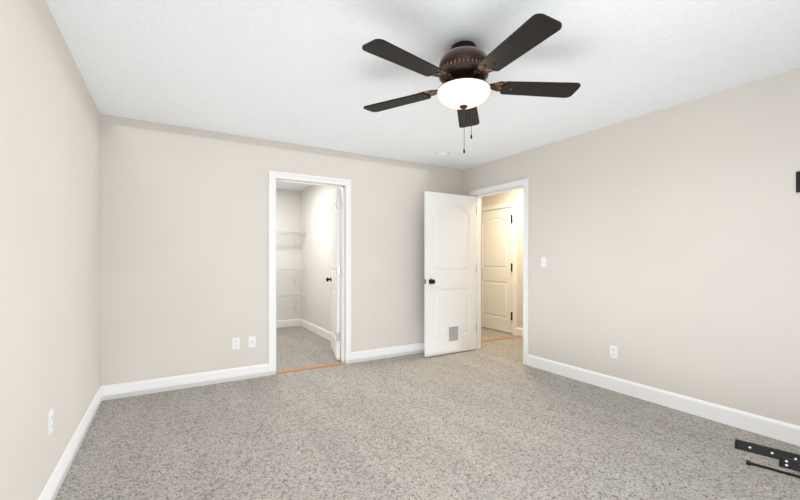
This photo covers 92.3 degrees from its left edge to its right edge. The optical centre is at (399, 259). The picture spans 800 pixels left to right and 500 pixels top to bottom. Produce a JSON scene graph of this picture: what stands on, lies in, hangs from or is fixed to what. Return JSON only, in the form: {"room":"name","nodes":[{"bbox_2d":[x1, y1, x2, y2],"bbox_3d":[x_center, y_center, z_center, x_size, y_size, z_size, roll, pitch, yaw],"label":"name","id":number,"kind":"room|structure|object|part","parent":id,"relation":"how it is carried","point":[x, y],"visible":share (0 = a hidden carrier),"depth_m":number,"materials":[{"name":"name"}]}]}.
{"room":"empty bedroom","nodes":[
{"label":"empty bedroom","id":0,"kind":"room"},
{"bbox_2d":[0,0,99,499],"bbox_3d":[-1.357,-0.016,1.157,0.120,2.440,5.100,0,0,-31],"label":"wall","id":1,"kind":"structure","parent":0,"point":[49,236],"depth_m":1.81,"materials":[{"name":"paint"}]},
{"bbox_2d":[48,408,52,435],"bbox_3d":[-1.732,0.808,1.909,0.008,0.115,0.070,0,0,-31],"label":"electrical outlet","id":2,"kind":"object","parent":1,"relation":"attached to","point":[50,421],"visible":1,"depth_m":1.89,"materials":[{"name":"white plastic"}]},
{"bbox_2d":[38,386,101,499],"bbox_3d":[-1.298,1.141,1.191,0.015,0.125,4.860,0,0,-31],"label":"baseboard","id":3,"kind":"structure","parent":1,"relation":"attached to","point":[50,490],"depth_m":2.23,"materials":[{"name":"white wood"}]},
{"bbox_2d":[100,114,462,385],"bbox_3d":[-0.868,-0.016,4.351,4.000,2.440,0.120,0,0,-31],"label":"wall","id":4,"kind":"structure","parent":0,"point":[184,250],"depth_m":3.73,"materials":[{"name":"paint"}]},
{"bbox_2d":[101,363,268,400],"bbox_3d":[-1.952,1.141,3.623,1.391,0.125,0.015,0,0,-31],"label":"baseboard","id":5,"kind":"structure","parent":4,"relation":"attached to","point":[130,389],"depth_m":3.57,"materials":[{"name":"white wood"}]},
{"bbox_2d":[232,337,239,349],"bbox_3d":[-1.629,0.839,3.820,0.070,0.115,0.008,0,0,-31],"label":"electrical outlet","id":6,"kind":"object","parent":4,"relation":"attached to","point":[235,343],"visible":1,"depth_m":3.82,"materials":[{"name":"white plastic"}]},
{"bbox_2d":[248,336,255,347],"bbox_3d":[-1.498,0.839,3.896,0.070,0.115,0.014,0,0,-31],"label":"outlet","id":7,"kind":"object","parent":4,"relation":"attached to","point":[251,341],"visible":1,"depth_m":3.89,"materials":[{"name":"white plastic"}]},
{"bbox_2d":[269,171,350,375],"bbox_3d":[-0.998,0.144,4.273,0.921,2.119,0.156,0,0,-31],"label":"trim","id":8,"kind":"structure","parent":4,"relation":"attached to","point":[344,185],"depth_m":4.33,"materials":[{"name":"white wood"}]},
{"bbox_2d":[276,362,344,373],"bbox_3d":[-0.988,1.201,4.256,0.773,0.006,0.090,0,0,-31],"label":"threshold","id":9,"kind":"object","parent":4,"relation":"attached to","point":[307,368],"depth_m":4.25,"materials":[{"name":"brown wood"}]},
{"bbox_2d":[326,189,339,360],"bbox_3d":[-0.826,0.183,4.890,0.173,2.018,0.764,0,0,-16],"label":"closet door","id":10,"kind":"structure","parent":4,"relation":"in","point":[334,279],"depth_m":4.71,"materials":[{"name":"white wood"}]},
{"bbox_3d":[-0.916,0.274,5.207,0.173,0.066,0.104,0,0,-16],"label":"knob","id":11,"kind":"part","parent":10,"relation":"part of","materials":[{"name":"black metal"}]},
{"bbox_2d":[336,200,339,340],"bbox_3d":[-0.727,0.134,4.517,0.044,1.654,0.012,0,0,-16],"label":"closet door hinge","id":12,"kind":"object","parent":4,"relation":"attached to","point":[337,270],"visible":0.98,"depth_m":4.51,"materials":[{"name":"grey metal"}]},
{"bbox_2d":[351,342,423,362],"bbox_3d":[0.156,1.141,4.885,1.696,0.125,0.015,0,0,-31],"label":"baseboard","id":13,"kind":"structure","parent":4,"relation":"attached to","point":[378,353],"depth_m":4.68,"materials":[{"name":"white wood"}]},
{"bbox_2d":[276,189,300,320],"bbox_3d":[-2.595,-0.016,6.557,1.800,2.440,0.120,0,0,-31],"label":"wall","id":14,"kind":"structure","parent":0,"point":[288,213],"depth_m":6.85,"materials":[{"name":"white paint"}]},
{"bbox_2d":[276,319,300,327],"bbox_3d":[-2.561,1.141,6.499,1.800,0.125,0.015,0,0,-31],"label":"baseboard","id":15,"kind":"structure","parent":14,"relation":"attached to","point":[287,323],"depth_m":6.84,"materials":[{"name":"white wood"}]},
{"bbox_2d":[276,295,305,311],"bbox_3d":[-2.487,0.792,6.375,1.784,0.305,0.304,0,0,-31],"label":"closet shelf","id":16,"kind":"object","parent":14,"relation":"attached to","point":[284,296],"visible":0.25,"depth_m":6.66,"materials":[{"name":"white metal"}]},
{"bbox_2d":[276,269,305,285],"bbox_3d":[-2.487,0.322,6.375,1.784,0.305,0.304,0,0,-31],"label":"closet shelf","id":17,"kind":"object","parent":14,"relation":"attached to","point":[290,269],"visible":0.27,"depth_m":6.62,"materials":[{"name":"white metal"}]},
{"bbox_2d":[276,231,305,248],"bbox_3d":[-2.487,-0.328,6.375,1.784,0.305,0.304,0,0,-31],"label":"closet shelf","id":18,"kind":"object","parent":14,"relation":"attached to","point":[300,233],"visible":0.29,"depth_m":6.66,"materials":[{"name":"white metal"}]},
{"bbox_2d":[301,185,340,336],"bbox_3d":[-1.089,-0.016,5.909,0.120,2.440,2.780,0,0,-31],"label":"wall","id":19,"kind":"structure","parent":0,"point":[316,248],"depth_m":6.19,"materials":[{"name":"white paint"}]},
{"bbox_2d":[301,319,340,345],"bbox_3d":[-1.116,1.141,5.822,0.015,0.125,2.660,0,0,-31],"label":"baseboard","id":20,"kind":"structure","parent":19,"relation":"attached to","point":[322,332],"depth_m":6.15,"materials":[{"name":"white wood"}]},
{"bbox_2d":[46,0,799,190],"bbox_3d":[0.221,-1.266,3.720,5.460,0.060,7.880,0,0,-31],"label":"ceiling","id":21,"kind":"structure","parent":0,"point":[312,73],"depth_m":2.43,"materials":[{"name":"white paint"}]},
{"bbox_2d":[437,151,448,156],"bbox_3d":[0.501,-1.218,4.479,0.140,0.036,0.140,0,0,-31],"label":"smoke detector","id":22,"kind":"object","parent":21,"relation":"attached to","point":[443,154],"visible":1,"depth_m":4.43,"materials":[{"name":"white plastic"}]},
{"bbox_2d":[362,13,580,152],"bbox_3d":[0.366,-0.949,2.207,1.320,0.575,1.312,0,0,-31],"label":"fan","id":23,"kind":"object","parent":21,"relation":"hanging from","point":[464,69],"visible":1,"depth_m":2.12,"materials":[{"name":"brown wood"}]},
{"bbox_3d":[0.371,-0.938,2.243,0.306,0.092,0.306,0,0,-31],"label":"lamp shade","id":24,"kind":"part","parent":23,"relation":"part of","materials":[{"name":"white glass"}]},
{"bbox_2d":[55,326,799,499],"bbox_3d":[0.221,1.234,3.720,5.460,0.060,7.880,0,0,-31],"label":"floor","id":25,"kind":"structure","parent":0,"point":[495,420],"depth_m":2.55,"materials":[{"name":"carpet"}]},
{"bbox_2d":[735,438,799,477],"bbox_3d":[2.307,1.180,2.190,0.420,0.045,0.654,0,0,-31],"label":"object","id":26,"kind":"object","parent":25,"relation":"on","point":[789,460],"visible":1,"depth_m":2.31,"materials":[{"name":"black metal"}]},
{"bbox_2d":[482,189,522,327],"bbox_3d":[1.939,-0.016,6.077,0.150,2.440,3.840,0,0,-31],"label":"wall","id":27,"kind":"structure","parent":0,"point":[510,196],"depth_m":6.05,"materials":[{"name":"paint"}]},
{"bbox_2d":[482,208,512,332],"bbox_3d":[1.618,0.183,6.510,0.173,2.018,0.826,0,0,-31],"label":"hall door","id":28,"kind":"structure","parent":27,"relation":"in","point":[497,273],"depth_m":6.45,"materials":[{"name":"white wood"}]},
{"bbox_3d":[1.810,0.134,6.163,0.056,1.690,0.034,0,0,-31],"label":"hall door hinge","id":29,"kind":"part","parent":28,"relation":"part of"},
{"bbox_2d":[482,201,516,334],"bbox_3d":[1.615,0.144,6.514,0.078,2.119,0.973,0,0,-31],"label":"door frame","id":30,"kind":"structure","parent":27,"relation":"attached to","point":[513,205],"depth_m":6.11,"materials":[{"name":"white wood"}]},
{"bbox_2d":[516,327,522,336],"bbox_3d":[2.317,1.141,5.286,0.015,0.125,1.855,0,0,-31],"label":"baseboard","id":31,"kind":"structure","parent":27,"relation":"attached to","point":[519,331],"depth_m":6.02,"materials":[{"name":"white wood"}]},
{"bbox_2d":[463,68,799,425],"bbox_3d":[2.144,-0.016,3.321,0.130,2.440,4.980,0,0,-31],"label":"wall","id":32,"kind":"structure","parent":0,"point":[666,242],"depth_m":3.06,"materials":[{"name":"paint"}]},
{"bbox_2d":[424,191,475,356],"bbox_3d":[0.653,0.183,4.901,0.814,2.018,0.173,0,0,-32],"label":"entry door","id":33,"kind":"structure","parent":32,"relation":"in","point":[449,259],"depth_m":4.86,"materials":[{"name":"white wood"}]},
{"bbox_3d":[0.351,0.274,4.714,0.104,0.066,0.173,0,0,-32],"label":"knob","id":34,"kind":"part","parent":33,"relation":"part of","materials":[{"name":"black metal"}]},
{"bbox_2d":[446,323,459,343],"bbox_3d":[0.667,0.949,4.910,0.216,0.240,0.059,0,0,-32],"label":"pet door","id":35,"kind":"structure","parent":33,"relation":"attached to","point":[447,334],"depth_m":4.88,"materials":[{"name":"white plastic"}]},
{"bbox_3d":[0.667,0.949,4.910,0.156,0.180,0.043,0,0,-32],"label":"entry door petflap","id":36,"kind":"part","parent":35,"relation":"part of","materials":[{"name":"grey plastic"}]},
{"bbox_2d":[470,178,528,365],"bbox_3d":[1.260,0.144,4.808,0.156,2.119,0.984,0,0,-31],"label":"door frame","id":37,"kind":"structure","parent":32,"relation":"attached to","point":[479,194],"depth_m":4.61,"materials":[{"name":"white wood"}]},
{"bbox_2d":[482,335,520,341],"bbox_3d":[1.413,1.201,5.739,1.100,0.006,0.070,0,0,-31],"label":"trim","id":38,"kind":"structure","parent":32,"relation":"attached to","point":[500,338],"depth_m":5.80,"materials":[{"name":"brown wood"}]},
{"bbox_2d":[541,257,546,266],"bbox_3d":[1.561,0.032,4.177,0.011,0.115,0.070,0,0,-31],"label":"light switch","id":39,"kind":"object","parent":32,"relation":"attached to","point":[543,261],"visible":1,"depth_m":4.17,"materials":[{"name":"white plastic"}]},
{"bbox_2d":[610,345,617,358],"bbox_3d":[1.956,0.851,3.519,0.008,0.115,0.070,0,0,-31],"label":"electrical outlet","id":40,"kind":"object","parent":32,"relation":"attached to","point":[614,352],"visible":1,"depth_m":3.51,"materials":[{"name":"white plastic"}]},
{"bbox_2d":[528,355,799,445],"bbox_3d":[2.410,1.141,2.754,0.015,0.125,3.732,0,0,-31],"label":"baseboard","id":41,"kind":"structure","parent":32,"relation":"attached to","point":[771,428],"depth_m":3.04,"materials":[{"name":"white wood"}]}
]}

